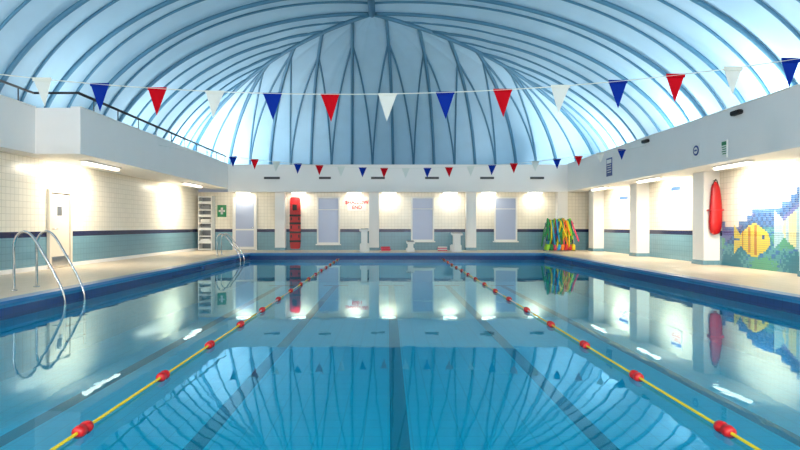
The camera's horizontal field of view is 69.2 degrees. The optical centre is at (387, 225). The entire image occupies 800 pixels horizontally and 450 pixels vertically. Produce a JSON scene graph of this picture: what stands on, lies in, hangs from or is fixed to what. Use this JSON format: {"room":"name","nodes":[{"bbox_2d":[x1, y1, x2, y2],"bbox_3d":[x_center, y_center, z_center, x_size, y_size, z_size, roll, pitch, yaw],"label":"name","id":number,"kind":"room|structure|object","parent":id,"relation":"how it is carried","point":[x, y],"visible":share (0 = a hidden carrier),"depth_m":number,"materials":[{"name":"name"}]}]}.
{"room":"indoor swimming pool","nodes":[
{"label":"indoor swimming pool","id":0,"kind":"room"},
{"bbox_2d":[0,151,197,269],"bbox_3d":[-8.600,-0.284,11.000,0.200,2.720,30.000,0,0,0],"label":"wall","id":1,"kind":"structure","parent":0,"point":[115,215],"depth_m":16.80,"materials":[{"name":"tile"}]},
{"bbox_2d":[47,189,72,268],"bbox_3d":[-8.444,0.076,14.975,0.113,2.000,1.050,0,0,0],"label":"door","id":2,"kind":"structure","parent":1,"relation":"in","point":[59,202],"depth_m":14.94,"materials":[{"name":"beige paint"}]},
{"bbox_2d":[0,248,197,274],"bbox_3d":[-8.490,1.026,11.000,0.020,0.100,30.000,0,0,0],"label":"baseboard","id":3,"kind":"structure","parent":1,"relation":"attached to","point":[19,270],"depth_m":17.05,"materials":[{"name":"tile"}]},
{"bbox_2d":[79,160,121,170],"bbox_3d":[-7.600,-1.594,15.400,0.200,0.100,1.900,0,0,0],"label":"fluorescent light","id":4,"kind":"object","parent":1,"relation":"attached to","point":[84,162],"visible":1,"depth_m":15.16,"materials":[{"name":"white plastic"}]},
{"bbox_2d":[0,94,228,191],"bbox_3d":[-8.340,-2.182,12.000,2.720,1.076,32.000,0,0,0],"label":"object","id":5,"kind":"structure","parent":1,"relation":"attached to","point":[71,135],"depth_m":14.32,"materials":[{"name":"paint"}]},
{"bbox_2d":[0,79,226,158],"bbox_3d":[-7.612,-2.888,10.700,1.093,0.395,29.400,0,0,0],"label":"balcony railing","id":6,"kind":"object","parent":5,"relation":"on","point":[2,81],"visible":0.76,"depth_m":15.13,"materials":[{"name":"black metal"}]},
{"bbox_2d":[182,182,202,187],"bbox_3d":[-7.600,-1.594,22.600,0.200,0.100,1.900,0,0,0],"label":"fluorescent light","id":7,"kind":"object","parent":1,"relation":"attached to","point":[185,183],"visible":0.98,"depth_m":22.40,"materials":[{"name":"white plastic"}]},
{"bbox_2d":[198,192,588,249],"bbox_3d":[0.350,-0.219,26.100,18.100,2.590,0.200,0,0,0],"label":"wall","id":8,"kind":"structure","parent":0,"point":[533,210],"depth_m":26.00,"materials":[{"name":"tile"}]},
{"bbox_2d":[217,205,225,216],"bbox_3d":[-7.441,-0.672,25.988,0.400,0.540,0.025,0,0,0],"label":"sign","id":9,"kind":"object","parent":8,"relation":"attached to","point":[221,209],"visible":1,"depth_m":25.98,"materials":[{"name":"green plastic"}]},
{"bbox_2d":[232,197,256,249],"bbox_3d":[-6.410,-0.104,25.939,1.080,2.360,0.122,0,0,0],"label":"door","id":10,"kind":"structure","parent":8,"relation":"in","point":[244,209],"depth_m":25.94,"materials":[{"name":"white"}]},
{"bbox_2d":[274,192,286,249],"bbox_3d":[-4.780,-0.219,25.800,0.480,2.590,0.400,0,0,0],"label":"pilaster","id":11,"kind":"object","parent":8,"relation":"attached to","point":[280,197],"visible":0.88,"depth_m":25.62,"materials":[{"name":"paint"}]},
{"bbox_2d":[290,196,300,248],"bbox_3d":[-4.150,-0.154,25.879,0.490,2.340,0.238,0,0,0],"label":"board","id":12,"kind":"object","parent":8,"relation":"attached to","point":[295,204],"visible":1,"depth_m":25.91,"materials":[{"name":"red plastic"}]},
{"bbox_2d":[316,197,340,244],"bbox_3d":[-2.665,-0.224,25.935,1.130,2.160,0.130,0,0,0],"label":"window","id":13,"kind":"structure","parent":8,"relation":"in","point":[328,208],"depth_m":25.97,"materials":[{"name":"white"}]},
{"bbox_2d":[345,199,367,210],"bbox_3d":[-1.384,-0.941,25.985,1.040,0.520,0.029,0,0,0],"label":"sign","id":14,"kind":"object","parent":8,"relation":"attached to","point":[353,204],"visible":1,"depth_m":25.98,"materials":[{"name":"white"}]},
{"bbox_2d":[369,192,379,249],"bbox_3d":[-0.620,-0.219,25.800,0.480,2.590,0.400,0,0,0],"label":"pilaster","id":15,"kind":"object","parent":8,"relation":"attached to","point":[373,196],"visible":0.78,"depth_m":25.62,"materials":[{"name":"paint"}]},
{"bbox_2d":[228,165,567,191],"bbox_3d":[0.435,-2.092,26.690,14.870,1.196,2.620,0,0,0],"label":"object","id":16,"kind":"structure","parent":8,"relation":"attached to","point":[241,178],"depth_m":25.40,"materials":[{"name":"paint"}]},
{"bbox_2d":[235,192,251,193],"bbox_3d":[-6.400,-1.464,25.640,0.700,0.100,0.200,0,0,0],"label":"fluorescent light","id":17,"kind":"object","parent":16,"relation":"attached to","point":[235,192],"visible":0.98,"depth_m":25.58,"materials":[{"name":"white plastic"}]},
{"bbox_2d":[264,177,279,178],"bbox_3d":[-5.080,-2.102,25.383,0.701,0.100,0.035,0,0,0],"label":"air vent","id":18,"kind":"object","parent":16,"relation":"attached to","point":[264,177],"visible":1,"depth_m":25.37,"materials":[{"name":"grey metal"}]},
{"bbox_2d":[291,192,306,193],"bbox_3d":[-3.950,-1.464,25.640,0.700,0.100,0.200,0,0,0],"label":"fluorescent light","id":19,"kind":"object","parent":16,"relation":"attached to","point":[291,192],"visible":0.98,"depth_m":25.59,"materials":[{"name":"white plastic"}]},
{"bbox_2d":[346,192,361,193],"bbox_3d":[-1.500,-1.464,25.640,0.700,0.100,0.200,0,0,0],"label":"fluorescent light","id":20,"kind":"object","parent":16,"relation":"attached to","point":[346,192],"visible":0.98,"depth_m":25.55,"materials":[{"name":"white plastic"}]},
{"bbox_2d":[381,192,396,193],"bbox_3d":[0.050,-1.464,25.640,0.700,0.100,0.200,0,0,0],"label":"fluorescent light","id":21,"kind":"object","parent":16,"relation":"attached to","point":[381,192],"visible":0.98,"depth_m":25.55,"materials":[{"name":"white plastic"}]},
{"bbox_2d":[442,192,457,193],"bbox_3d":[2.750,-1.464,25.640,0.700,0.100,0.200,0,0,0],"label":"fluorescent light","id":22,"kind":"object","parent":16,"relation":"attached to","point":[442,192],"visible":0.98,"depth_m":25.57,"materials":[{"name":"white plastic"}]},
{"bbox_2d":[480,192,496,193],"bbox_3d":[4.450,-1.464,25.640,0.700,0.100,0.200,0,0,0],"label":"fluorescent light","id":23,"kind":"object","parent":16,"relation":"attached to","point":[480,192],"visible":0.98,"depth_m":25.57,"materials":[{"name":"white plastic"}]},
{"bbox_2d":[527,192,542,193],"bbox_3d":[6.500,-1.464,25.640,0.700,0.100,0.200,0,0,0],"label":"fluorescent light","id":24,"kind":"object","parent":16,"relation":"attached to","point":[527,192],"visible":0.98,"depth_m":25.57,"materials":[{"name":"white plastic"}]},
{"bbox_2d":[411,197,434,241],"bbox_3d":[1.545,-0.289,25.935,1.130,2.030,0.130,0,0,0],"label":"window","id":25,"kind":"structure","parent":8,"relation":"in","point":[422,208],"depth_m":25.97,"materials":[{"name":"white"}]},
{"bbox_2d":[465,192,476,249],"bbox_3d":[3.680,-0.219,25.800,0.480,2.590,0.400,0,0,0],"label":"pilaster","id":26,"kind":"object","parent":8,"relation":"attached to","point":[470,197],"visible":0.88,"depth_m":25.62,"materials":[{"name":"paint"}]},
{"bbox_2d":[493,197,518,241],"bbox_3d":[5.265,-0.289,25.935,1.130,2.030,0.130,0,0,0],"label":"window","id":27,"kind":"structure","parent":8,"relation":"in","point":[505,208],"depth_m":25.97,"materials":[{"name":"white"}]},
{"bbox_2d":[555,192,567,242],"bbox_3d":[7.720,-0.219,25.800,0.480,2.590,0.400,0,0,0],"label":"pilaster","id":28,"kind":"object","parent":8,"relation":"attached to","point":[561,198],"visible":0.47,"depth_m":25.62,"materials":[{"name":"paint"}]},
{"bbox_2d":[0,0,799,164],"bbox_3d":[0.250,-4.896,11.999,19.900,4.991,32.001,0,0,0],"label":"ceiling","id":29,"kind":"structure","parent":0,"point":[370,42],"depth_m":20.72,"materials":[{"name":"glass"}]},
{"bbox_2d":[0,0,799,164],"bbox_3d":[0.248,-4.898,12.003,20.012,5.043,32.127,0,0,0],"label":"ribs","id":30,"kind":"structure","parent":29,"relation":"attached to","point":[371,12],"depth_m":20.87,"materials":[{"name":"blue metal"}]},
{"bbox_2d":[0,250,799,298],"bbox_3d":[0.350,1.076,11.000,18.100,0.001,30.400,0,0,0],"label":"floor","id":31,"kind":"structure","parent":0,"point":[765,279],"depth_m":14.68,"materials":[{"name":"tile"}]},
{"bbox_2d":[10,230,85,351],"bbox_3d":[-5.770,1.074,9.910,0.940,2.004,0.718,0,0,0],"label":"pool ladder","id":32,"kind":"object","parent":31,"relation":"on","point":[37,245],"visible":1,"depth_m":9.75,"materials":[{"name":"silver metal"}]},
{"bbox_2d":[198,196,214,249],"bbox_3d":[-8.050,-0.124,25.750,0.600,2.400,0.500,0,0,0],"label":"storage shelf","id":33,"kind":"object","parent":31,"relation":"on","point":[206,204],"visible":0.97,"depth_m":25.61,"materials":[{"name":"white plastic"}]},
{"bbox_2d":[216,233,244,261],"bbox_3d":[-5.770,1.172,21.275,0.940,1.807,0.648,0,0,0],"label":"pool ladder","id":34,"kind":"object","parent":31,"relation":"on","point":[221,233],"visible":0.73,"depth_m":21.00,"materials":[{"name":"silver metal"}]},
{"bbox_2d":[359,228,369,251],"bbox_3d":[-1.000,0.586,24.670,0.400,0.980,0.861,0,0,0],"label":"starting block","id":35,"kind":"object","parent":31,"relation":"on","point":[364,246],"visible":1,"depth_m":24.30,"materials":[{"name":"white plastic"}]},
{"bbox_2d":[381,247,390,250],"bbox_3d":[-0.100,0.989,25.270,0.438,0.175,0.340,0,0,0],"label":"kickboards","id":36,"kind":"object","parent":31,"relation":"on","point":[382,248],"visible":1,"depth_m":25.10,"materials":[{"name":"red plastic"}]},
{"bbox_2d":[0,254,799,449],"bbox_3d":[0.350,1.626,12.000,11.540,1.100,21.400,0,0,0],"label":"swimming pool","id":37,"kind":"object","parent":31,"relation":"in","point":[319,370],"visible":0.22,"depth_m":8.51,"materials":[{"name":"tile"}]},
{"bbox_2d":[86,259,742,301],"bbox_3d":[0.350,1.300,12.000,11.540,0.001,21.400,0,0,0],"label":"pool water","id":38,"kind":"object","parent":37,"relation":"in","point":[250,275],"visible":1,"depth_m":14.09,"materials":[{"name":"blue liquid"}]},
{"bbox_2d":[50,259,337,449],"bbox_3d":[-1.920,1.280,12.000,0.084,0.084,21.400,0,0,0],"label":"lane rope","id":39,"kind":"object","parent":38,"relation":"on","point":[87,426],"visible":0.92,"depth_m":4.83,"materials":[{"name":"yellow plastic"},{"name":"red plastic"}]},
{"bbox_2d":[443,259,760,449],"bbox_3d":[2.120,1.280,12.000,0.084,0.084,21.400,0,0,0],"label":"lane rope","id":40,"kind":"object","parent":38,"relation":"on","point":[721,427],"visible":0.98,"depth_m":4.79,"materials":[{"name":"yellow"}]},
{"bbox_2d":[0,253,799,305],"bbox_3d":[0.350,1.082,12.000,11.980,0.048,21.840,0,0,0],"label":"pool coping","id":41,"kind":"object","parent":31,"relation":"on","point":[13,299],"visible":1,"depth_m":11.79,"materials":[{"name":"blue tile"}]},
{"bbox_2d":[406,240,414,251],"bbox_3d":[0.950,0.846,24.670,0.360,0.459,0.861,0,0,0],"label":"starting block","id":42,"kind":"object","parent":31,"relation":"on","point":[410,243],"visible":1,"depth_m":24.30,"materials":[{"name":"white plastic"}]},
{"bbox_2d":[437,247,446,250],"bbox_3d":[2.357,0.989,25.270,0.422,0.175,0.340,0,0,0],"label":"kickboards","id":43,"kind":"object","parent":31,"relation":"on","point":[438,248],"visible":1,"depth_m":25.10,"materials":[{"name":"red plastic"}]},
{"bbox_2d":[450,232,462,251],"bbox_3d":[2.900,0.670,24.670,0.460,0.813,0.861,0,0,0],"label":"starting block","id":44,"kind":"object","parent":31,"relation":"on","point":[456,246],"visible":1,"depth_m":24.30,"materials":[{"name":"white plastic"}]},
{"bbox_2d":[541,218,578,250],"bbox_3d":[7.384,0.359,24.901,1.568,1.433,0.690,0,0,0],"label":"noodles","id":45,"kind":"object","parent":31,"relation":"on","point":[560,231],"visible":1,"depth_m":24.70,"materials":[{"name":"multicoloured plastic"}]},
{"bbox_2d":[588,190,603,250],"bbox_3d":[8.965,-0.219,25.000,0.470,2.590,0.640,0,0,0],"label":"wall column","id":46,"kind":"structure","parent":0,"point":[596,198],"depth_m":24.70,"materials":[{"name":"paint"}]},
{"bbox_2d":[629,183,649,256],"bbox_3d":[8.965,-0.219,20.700,0.470,2.590,0.640,0,0,0],"label":"wall column","id":47,"kind":"structure","parent":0,"point":[639,192],"depth_m":20.40,"materials":[{"name":"paint"}]},
{"bbox_2d":[604,158,798,273],"bbox_3d":[9.300,-0.219,11.000,0.200,2.590,30.000,0,0,0],"label":"wall","id":48,"kind":"structure","parent":0,"point":[764,186],"depth_m":17.52,"materials":[{"name":"tile"}]},
{"bbox_2d":[0,58,799,120],"bbox_3d":[-0.080,-1.883,6.650,15.902,1.367,0.087,0,0,0],"label":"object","id":49,"kind":"object","parent":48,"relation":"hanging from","point":[732,73],"visible":1,"depth_m":6.66,"materials":[{"name":"multicoloured fabric"}]},
{"bbox_2d":[590,186,608,190],"bbox_3d":[8.300,-1.464,22.800,0.200,0.100,1.500,0,0,0],"label":"fluorescent light","id":50,"kind":"object","parent":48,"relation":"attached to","point":[602,187],"visible":1,"depth_m":22.61,"materials":[{"name":"white plastic"}]},
{"bbox_2d":[606,157,611,176],"bbox_3d":[7.858,-2.094,20.600,0.024,0.640,0.500,0,0,0],"label":"sign","id":51,"kind":"object","parent":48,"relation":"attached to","point":[609,160],"visible":1,"depth_m":20.56,"materials":[{"name":"blue"}]},
{"bbox_2d":[618,194,628,210],"bbox_3d":[9.188,-0.900,22.600,0.024,0.620,1.000,0,0,0],"label":"sign","id":52,"kind":"object","parent":48,"relation":"attached to","point":[623,200],"visible":1,"depth_m":22.60,"materials":[{"name":"white plastic"}]},
{"bbox_2d":[641,139,649,143],"bbox_3d":[7.808,-2.570,17.600,0.125,0.100,0.340,0,0,0],"label":"wall speaker","id":53,"kind":"object","parent":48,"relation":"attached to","point":[645,140],"visible":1,"depth_m":17.50,"materials":[{"name":"black plastic"}]},
{"bbox_2d":[635,177,661,182],"bbox_3d":[8.300,-1.464,18.500,0.200,0.100,1.500,0,0,0],"label":"fluorescent light","id":54,"kind":"object","parent":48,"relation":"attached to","point":[651,178],"visible":1,"depth_m":18.39,"materials":[{"name":"white plastic"}]},
{"bbox_2d":[670,184,681,204],"bbox_3d":[9.188,-1.000,18.500,0.024,0.620,0.750,0,0,0],"label":"warning sign","id":55,"kind":"object","parent":48,"relation":"attached to","point":[675,190],"visible":1,"depth_m":18.48,"materials":[{"name":"white plastic"}]},
{"bbox_2d":[567,83,799,191],"bbox_3d":[9.025,-2.117,12.000,2.350,1.206,32.000,0,0,0],"label":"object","id":56,"kind":"structure","parent":48,"relation":"attached to","point":[767,130],"depth_m":14.33,"materials":[{"name":"paint"}]},
{"bbox_2d":[160,145,642,177],"bbox_3d":[0.435,-1.969,17.702,14.872,1.011,0.095,0,0,0],"label":"string","id":57,"kind":"object","parent":56,"relation":"attached to","point":[621,151],"visible":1,"depth_m":17.70,"materials":[{"name":"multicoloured fabric"}]},
{"bbox_2d":[692,143,699,160],"bbox_3d":[7.857,-1.889,14.800,0.026,0.410,0.360,0,0,0],"label":"sign","id":58,"kind":"object","parent":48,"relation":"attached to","point":[696,147],"visible":1,"depth_m":14.78,"materials":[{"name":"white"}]},
{"bbox_2d":[707,179,723,234],"bbox_3d":[9.010,-0.530,15.965,0.380,1.532,0.190,0,0,0],"label":"buoy","id":59,"kind":"object","parent":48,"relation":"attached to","point":[715,210],"visible":1,"depth_m":15.90,"materials":[{"name":"red plastic"}]},
{"bbox_2d":[721,140,727,157],"bbox_3d":[7.858,-1.804,13.550,0.024,0.400,0.220,0,0,0],"label":"exit sign","id":60,"kind":"object","parent":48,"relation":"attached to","point":[724,144],"visible":1,"depth_m":13.53,"materials":[{"name":"white plastic"}]},
{"bbox_2d":[711,160,754,169],"bbox_3d":[8.300,-1.464,14.000,0.200,0.100,1.500,0,0,0],"label":"fluorescent light","id":61,"kind":"object","parent":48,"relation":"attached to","point":[744,162],"visible":1,"depth_m":13.82,"materials":[{"name":"white plastic"}]},
{"bbox_2d":[730,109,742,115],"bbox_3d":[7.808,-2.540,13.000,0.125,0.100,0.340,0,0,0],"label":"wall speaker","id":62,"kind":"object","parent":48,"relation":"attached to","point":[739,111],"visible":1,"depth_m":12.93,"materials":[{"name":"black plastic"}]},
{"bbox_2d":[722,187,798,273],"bbox_3d":[9.188,-0.049,14.175,0.001,2.244,3.544,0,0,0],"label":"mural","id":63,"kind":"object","parent":48,"relation":"attached to","point":[765,223],"visible":1,"depth_m":14.04,"materials":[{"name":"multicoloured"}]},
{"bbox_2d":[691,171,719,264],"bbox_3d":[8.965,-0.219,16.370,0.470,2.590,0.640,0,0,0],"label":"wall column","id":64,"kind":"structure","parent":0,"point":[706,245],"depth_m":16.09,"materials":[{"name":"paint"}]},
{"bbox_2d":[797,155,799,276],"bbox_3d":[8.965,-0.219,12.050,0.470,2.590,0.640,0,0,0],"label":"wall column","id":65,"kind":"structure","parent":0,"point":[798,272],"depth_m":12.33,"materials":[{"name":"paint"}]}
]}

